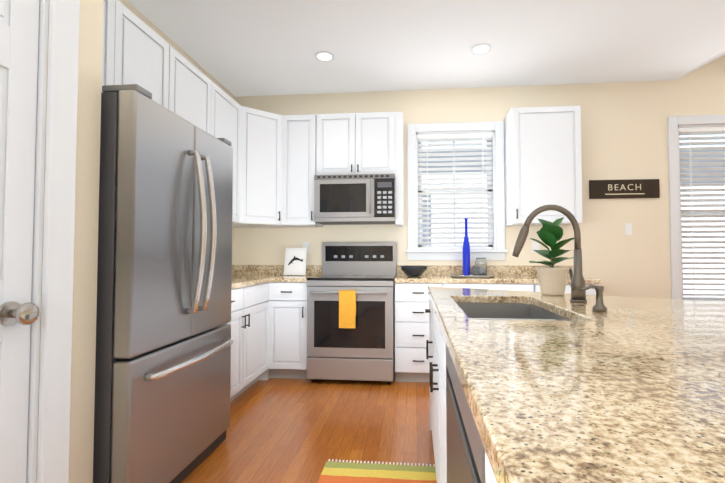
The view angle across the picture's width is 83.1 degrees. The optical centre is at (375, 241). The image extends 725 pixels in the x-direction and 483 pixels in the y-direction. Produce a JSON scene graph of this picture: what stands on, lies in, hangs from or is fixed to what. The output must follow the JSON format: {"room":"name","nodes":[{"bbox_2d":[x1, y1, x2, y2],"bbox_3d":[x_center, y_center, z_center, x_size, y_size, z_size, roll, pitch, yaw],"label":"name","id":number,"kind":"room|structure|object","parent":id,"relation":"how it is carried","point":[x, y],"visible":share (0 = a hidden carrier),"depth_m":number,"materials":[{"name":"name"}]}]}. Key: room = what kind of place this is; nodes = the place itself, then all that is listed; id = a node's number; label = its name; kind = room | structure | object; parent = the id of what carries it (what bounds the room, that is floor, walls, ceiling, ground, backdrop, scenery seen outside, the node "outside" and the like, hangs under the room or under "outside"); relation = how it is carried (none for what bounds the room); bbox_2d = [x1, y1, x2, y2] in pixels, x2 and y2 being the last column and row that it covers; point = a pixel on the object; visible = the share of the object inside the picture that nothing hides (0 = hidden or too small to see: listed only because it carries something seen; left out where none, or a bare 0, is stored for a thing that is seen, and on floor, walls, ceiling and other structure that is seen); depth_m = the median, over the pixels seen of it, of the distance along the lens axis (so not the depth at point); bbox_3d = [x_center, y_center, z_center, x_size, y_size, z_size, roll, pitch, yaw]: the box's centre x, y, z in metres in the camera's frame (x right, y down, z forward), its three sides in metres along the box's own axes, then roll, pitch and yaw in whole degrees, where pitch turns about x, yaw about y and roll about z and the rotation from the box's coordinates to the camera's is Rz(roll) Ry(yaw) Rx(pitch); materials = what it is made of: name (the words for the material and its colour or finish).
{"room":"kitchen","nodes":[
{"label":"kitchen","id":0,"kind":"room"},
{"bbox_2d":[36,0,91,482],"bbox_3d":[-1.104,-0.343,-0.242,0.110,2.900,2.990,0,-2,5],"label":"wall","id":1,"kind":"structure","parent":0,"point":[85,18],"depth_m":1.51,"materials":[{"name":"beige paint"}]},
{"bbox_2d":[0,0,39,482],"bbox_3d":[-0.935,0.124,0.907,0.108,2.018,0.404,0,-2,5],"label":"pantry door","id":2,"kind":"structure","parent":1,"relation":"in","point":[19,36],"depth_m":1.06,"materials":[{"name":"white wood"}]},
{"bbox_2d":[26,0,79,482],"bbox_3d":[-0.983,0.096,0.927,0.128,2.100,0.582,0,-2,5],"label":"door frame","id":3,"kind":"structure","parent":1,"relation":"attached to","point":[55,307],"depth_m":1.15,"materials":[{"name":"white wood"}]},
{"bbox_2d":[80,0,102,482],"bbox_3d":[-1.405,-0.289,1.408,0.780,2.900,0.460,0,-2,5],"label":"wall","id":4,"kind":"structure","parent":0,"point":[82,392],"depth_m":1.57,"materials":[{"name":"beige paint"}]},
{"bbox_2d":[119,0,235,264],"bbox_3d":[-1.708,-0.243,2.827,0.150,2.900,3.010,0,-2,5],"label":"wall","id":5,"kind":"structure","parent":0,"point":[141,16],"depth_m":3.31,"materials":[{"name":"beige paint"}]},
{"bbox_2d":[101,0,164,106],"bbox_3d":[-1.531,-0.980,2.159,0.330,0.610,0.955,0,-2,5],"label":"upper cabinet","id":6,"kind":"object","parent":5,"relation":"attached to","point":[132,52],"depth_m":2.26,"materials":[{"name":"white wood"}]},
{"bbox_2d":[165,41,240,223],"bbox_3d":[-1.419,-0.718,3.155,0.363,1.070,1.178,0,-2,5],"label":"upper cabinet","id":7,"kind":"object","parent":5,"relation":"attached to","point":[190,94],"depth_m":3.06,"materials":[{"name":"white wood"}]},
{"bbox_2d":[181,377,434,482],"bbox_3d":[1.775,1.197,0.950,7.430,0.100,6.300,0,-2,5],"label":"floor","id":8,"kind":"structure","parent":0,"point":[286,430],"depth_m":2.60,"materials":[{"name":"brown wood"}]},
{"bbox_2d":[93,84,232,482],"bbox_3d":[-1.208,0.279,2.082,0.770,1.808,0.899,0,-2,5],"label":"refrigerator","id":9,"kind":"object","parent":8,"relation":"on","point":[164,341],"visible":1,"depth_m":1.78,"materials":[{"name":"grey metal"}]},
{"bbox_2d":[226,281,273,402],"bbox_3d":[-1.279,0.782,3.122,0.640,0.870,1.104,0,-2,5],"label":"base cabinet","id":10,"kind":"object","parent":8,"relation":"on","point":[268,323],"depth_m":3.25,"materials":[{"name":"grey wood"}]},
{"bbox_2d":[232,277,269,288],"bbox_3d":[-1.295,0.326,3.125,0.610,0.038,1.078,0,-2,5],"label":"countertop","id":11,"kind":"structure","parent":10,"relation":"on","point":[235,280],"depth_m":3.33,"materials":[{"name":"beige stone"}]},
{"bbox_2d":[232,273,321,280],"bbox_3d":[-1.046,0.353,3.949,0.952,0.038,0.610,0,-2,5],"label":"countertop","id":12,"kind":"structure","parent":10,"relation":"on","point":[274,276],"depth_m":3.87,"materials":[{"name":"beige stone"}]},
{"bbox_2d":[283,248,306,274],"bbox_3d":[-0.796,0.199,4.064,0.240,0.270,0.052,-1,-2,19],"label":"framed picture","id":13,"kind":"object","parent":12,"relation":"on","point":[295,261],"visible":1,"depth_m":4.05,"materials":[{"name":"white paper"}]},
{"bbox_2d":[270,281,307,378],"bbox_3d":[-0.756,0.807,3.892,0.368,0.870,0.640,0,-2,5],"label":"base cabinet","id":14,"kind":"object","parent":8,"relation":"on","point":[290,297],"depth_m":3.61,"materials":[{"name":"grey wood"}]},
{"bbox_2d":[307,242,396,383],"bbox_3d":[-0.196,0.616,3.796,0.756,1.245,0.738,0,-2,5],"label":"range","id":15,"kind":"object","parent":8,"relation":"on","point":[351,313],"visible":0.98,"depth_m":3.51,"materials":[{"name":"grey metal"}]},
{"bbox_2d":[339,290,355,327],"bbox_3d":[-0.236,0.570,3.453,0.140,0.316,0.044,0,-2,5],"label":"towel","id":16,"kind":"object","parent":15,"relation":"hanging from","point":[347,298],"depth_m":3.43,"materials":[{"name":"fabric"}]},
{"bbox_2d":[317,459,436,482],"bbox_3d":[-0.026,1.151,1.292,0.640,0.011,1.810,0,-2,5],"label":"striped rug","id":17,"kind":"object","parent":8,"relation":"on","point":[346,472],"visible":0.92,"depth_m":2.07,"materials":[{"name":"multicoloured fabric"}]},
{"bbox_2d":[394,281,449,381],"bbox_3d":[0.425,0.804,3.800,0.469,0.870,0.603,0,-2,5],"label":"base cabinet","id":18,"kind":"object","parent":8,"relation":"on","point":[411,323],"depth_m":3.51,"materials":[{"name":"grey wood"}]},
{"bbox_2d":[394,273,597,280],"bbox_3d":[1.040,0.346,3.753,1.704,0.038,0.610,0,-2,5],"label":"countertop","id":19,"kind":"structure","parent":18,"relation":"on","point":[401,276],"depth_m":3.53,"materials":[{"name":"beige stone"}]},
{"bbox_2d":[400,266,427,276],"bbox_3d":[0.361,0.279,3.826,0.264,0.100,0.264,0,-2,5],"label":"bowl","id":20,"kind":"object","parent":19,"relation":"on","point":[414,271],"visible":1,"depth_m":3.74,"materials":[{"name":"grey ceramic"}]},
{"bbox_2d":[450,274,494,277],"bbox_3d":[0.902,0.318,3.814,0.410,0.020,0.410,0,-2,5],"label":"tray","id":21,"kind":"object","parent":19,"relation":"on","point":[470,276],"visible":0.88,"depth_m":3.66,"materials":[{"name":"white metal"}]},
{"bbox_2d":[462,218,469,275],"bbox_3d":[0.854,0.052,3.847,0.072,0.540,0.072,0,-2,5],"label":"bottle","id":22,"kind":"object","parent":21,"relation":"on","point":[466,257],"visible":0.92,"depth_m":3.82,"materials":[{"name":"blue glass"}]},
{"bbox_2d":[472,258,486,275],"bbox_3d":[0.957,0.234,3.761,0.151,0.170,0.191,0,-2,5],"label":"glass jar","id":23,"kind":"object","parent":21,"relation":"on","point":[479,268],"visible":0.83,"depth_m":3.75,"materials":[{"name":"white"}]},
{"bbox_2d":[425,292,496,482],"bbox_3d":[1.083,0.706,0.794,1.876,0.870,3.530,0,-2,5],"label":"kitchen island","id":24,"kind":"object","parent":8,"relation":"on","point":[460,456],"depth_m":1.09,"materials":[{"name":"grey wood"}]},
{"bbox_2d":[446,344,484,482],"bbox_3d":[0.461,0.713,0.868,0.562,0.862,0.660,0,-2,5],"label":"dishwasher","id":25,"kind":"object","parent":24,"relation":"in","point":[465,448],"depth_m":0.87,"materials":[{"name":"grey metal"}]},
{"bbox_2d":[427,286,724,482],"bbox_3d":[1.245,0.253,0.808,2.153,0.042,3.558,0,-2,5],"label":"island countertop","id":26,"kind":"structure","parent":24,"relation":"on","point":[634,391],"depth_m":0.64,"materials":[{"name":"beige stone"}]},
{"bbox_2d":[461,300,568,319],"bbox_3d":[0.534,0.405,1.660,0.414,0.232,0.784,0,-2,5],"label":"sink","id":27,"kind":"object","parent":26,"relation":"in","point":[519,309],"depth_m":2.03,"materials":[{"name":"grey metal"}]},
{"bbox_2d":[512,204,588,303],"bbox_3d":[0.769,0.051,1.851,0.314,0.428,0.160,0,-2,5],"label":"faucet","id":28,"kind":"object","parent":26,"relation":"on","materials":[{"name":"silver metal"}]},
{"bbox_2d":[529,217,573,294],"bbox_3d":[0.910,0.073,2.110,0.244,0.400,0.240,0,-2,5],"label":"potted plant","id":29,"kind":"object","parent":26,"relation":"on","point":[552,280],"visible":1,"depth_m":2.07,"materials":[{"name":"green plant"}]},
{"bbox_2d":[580,285,606,311],"bbox_3d":[0.791,0.205,1.486,0.092,0.095,0.047,0,-2,5],"label":"soap dispenser","id":30,"kind":"object","parent":26,"relation":"on","point":[599,306],"depth_m":1.48,"materials":[{"name":"silver metal"}]},
{"bbox_2d":[450,281,540,291],"bbox_3d":[1.009,0.802,3.745,0.820,0.870,0.603,0,-2,5],"label":"base cabinet","id":31,"kind":"object","parent":8,"relation":"on","point":[531,286],"depth_m":3.45,"materials":[{"name":"grey wood"}]},
{"bbox_2d":[565,281,600,294],"bbox_3d":[1.584,0.801,3.690,0.564,0.870,0.603,0,-2,5],"label":"base cabinet","id":32,"kind":"object","parent":8,"relation":"on","point":[590,291],"depth_m":3.38,"materials":[{"name":"grey wood"}]},
{"bbox_2d":[127,0,724,96],"bbox_3d":[1.775,-2.419,1.067,7.430,1.535,6.300,0,-2,5],"label":"ceiling","id":33,"kind":"structure","parent":0,"point":[237,48],"depth_m":3.23,"materials":[{"name":"white paint"}]},
{"bbox_2d":[314,51,334,61],"bbox_3d":[-0.432,-1.568,3.468,0.169,0.008,0.169,0,-2,-4],"label":"recessed light","id":34,"kind":"object","parent":33,"relation":"in","point":[325,56],"depth_m":3.46,"materials":[{"name":"white"}]},
{"bbox_2d":[470,44,491,54],"bbox_3d":[0.862,-1.572,3.346,0.169,0.008,0.169,0,-2,-4],"label":"recessed light","id":35,"kind":"object","parent":33,"relation":"in","point":[477,49],"depth_m":3.34,"materials":[{"name":"white"}]},
{"bbox_2d":[234,55,724,298],"bbox_3d":[2.064,-0.858,4.079,7.430,4.210,0.150,0,-2,5],"label":"wall","id":36,"kind":"structure","parent":0,"point":[624,130],"depth_m":3.99,"materials":[{"name":"beige paint"}]},
{"bbox_2d":[232,106,284,227],"bbox_3d":[-1.190,-0.691,3.968,0.667,1.070,0.665,0,-2,5],"label":"upper cabinet","id":37,"kind":"object","parent":36,"relation":"attached to","point":[280,162],"depth_m":3.83,"materials":[{"name":"white wood"}]},
{"bbox_2d":[234,265,321,272],"bbox_3d":[-1.008,0.293,4.244,0.932,0.099,0.020,0,-2,5],"label":"backsplash","id":38,"kind":"structure","parent":36,"relation":"attached to","point":[237,268],"depth_m":4.25,"materials":[{"name":"beige stone"}]},
{"bbox_2d":[285,114,324,226],"bbox_3d":[-0.717,-0.688,4.076,0.436,1.070,0.362,0,-2,5],"label":"upper cabinet","id":39,"kind":"object","parent":36,"relation":"attached to","point":[304,134],"depth_m":3.93,"materials":[{"name":"white wood"}]},
{"bbox_2d":[303,242,309,252],"bbox_3d":[-0.717,0.063,4.230,0.070,0.114,0.008,0,-2,5],"label":"electrical outlet plate","id":40,"kind":"object","parent":36,"relation":"attached to","point":[305,244],"depth_m":4.23,"materials":[{"name":"white plastic"}]},
{"bbox_2d":[321,112,396,183],"bbox_3d":[-0.177,-0.924,4.049,0.758,0.600,0.330,0,-2,5],"label":"upper cabinet","id":41,"kind":"object","parent":36,"relation":"attached to","point":[354,143],"depth_m":3.88,"materials":[{"name":"white wood"}]},
{"bbox_2d":[314,174,394,224],"bbox_3d":[-0.183,-0.399,3.967,0.752,0.435,0.462,0,-2,5],"label":"microwave","id":42,"kind":"object","parent":41,"relation":"attached to","point":[357,199],"visible":1,"depth_m":3.79,"materials":[{"name":"grey metal"}]},
{"bbox_2d":[405,121,507,259],"bbox_3d":[0.806,-0.503,4.156,1.000,1.385,0.210,0,-2,5],"label":"window","id":43,"kind":"structure","parent":36,"relation":"in","point":[498,250],"depth_m":4.11,"materials":[{"name":"white wood"}]},
{"bbox_2d":[418,133,492,248],"bbox_3d":[0.805,-0.507,4.140,0.746,1.165,0.049,0,-2,5],"label":"window blind","id":44,"kind":"object","parent":43,"relation":"attached to","point":[482,137],"visible":0.92,"depth_m":4.14,"materials":[{"name":"white plastic"}]},
{"bbox_2d":[398,265,572,276],"bbox_3d":[1.067,0.286,4.049,1.704,0.099,0.020,0,-2,5],"label":"backsplash","id":45,"kind":"structure","parent":36,"relation":"attached to","point":[432,270],"depth_m":4.03,"materials":[{"name":"beige stone"}]},
{"bbox_2d":[532,241,539,252],"bbox_3d":[1.573,0.056,4.014,0.070,0.114,0.008,0,-2,5],"label":"electrical outlet plate","id":46,"kind":"object","parent":36,"relation":"attached to","point":[535,245],"depth_m":4.01,"materials":[{"name":"white plastic"}]},
{"bbox_2d":[504,106,582,225],"bbox_3d":[1.571,-0.695,3.860,0.610,1.070,0.364,0,-2,5],"label":"upper cabinet","id":47,"kind":"object","parent":36,"relation":"attached to","point":[542,156],"visible":0.98,"depth_m":3.72,"materials":[{"name":"white wood"}]},
{"bbox_2d":[589,179,659,198],"bbox_3d":[2.399,-0.507,3.949,0.640,0.180,0.020,0,-2,5],"label":"sign","id":48,"kind":"object","parent":36,"relation":"attached to","point":[650,188],"visible":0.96,"depth_m":3.94,"materials":[{"name":"brown wood"}]},
{"bbox_2d":[605,193,643,194],"bbox_3d":[2.398,-0.457,3.936,0.360,0.010,0.002,0,-2,5],"label":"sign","id":49,"kind":"object","parent":48,"relation":"attached to","point":[624,193],"visible":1,"depth_m":3.94,"materials":[{"name":"beige"}]},
{"bbox_2d":[608,184,640,189],"bbox_3d":[2.398,-0.523,3.937,0.299,0.060,0.002,0,-2,5],"label":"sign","id":50,"kind":"object","parent":48,"relation":"attached to","point":[623,186],"visible":1,"depth_m":3.94,"materials":[{"name":"beige"}]},
{"bbox_2d":[625,223,632,234],"bbox_3d":[2.439,-0.117,3.938,0.070,0.114,0.008,0,-2,5],"label":"electrical outlet plate","id":51,"kind":"object","parent":36,"relation":"attached to","point":[628,231],"depth_m":3.94,"materials":[{"name":"white plastic"}]},
{"bbox_2d":[668,115,724,299],"bbox_3d":[3.450,-0.256,3.899,1.310,1.895,0.210,0,-2,5],"label":"window","id":52,"kind":"structure","parent":36,"relation":"in","point":[675,123],"depth_m":3.90,"materials":[{"name":"white wood"}]},
{"bbox_2d":[679,126,724,301],"bbox_3d":[3.448,-0.260,3.883,1.056,1.675,0.049,0,-2,5],"label":"window blind","id":53,"kind":"object","parent":52,"relation":"attached to","point":[684,131],"visible":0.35,"depth_m":3.91,"materials":[{"name":"white plastic"}]},
{"label":"outside","id":54,"kind":"structure","parent":0,"visible":0},
{"bbox_2d":[422,134,724,148],"bbox_3d":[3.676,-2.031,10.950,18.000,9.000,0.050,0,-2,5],"label":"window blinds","id":55,"kind":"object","parent":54,"point":[679,141],"depth_m":10.54,"materials":[{"name":"white plastic"}]},
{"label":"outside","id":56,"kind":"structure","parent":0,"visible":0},
{"bbox_2d":[422,150,724,296],"bbox_3d":[3.482,0.201,8.810,18.000,4.400,3.900,0,-2,5],"label":"house","id":57,"kind":"structure","parent":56,"point":[683,250],"depth_m":8.59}
]}

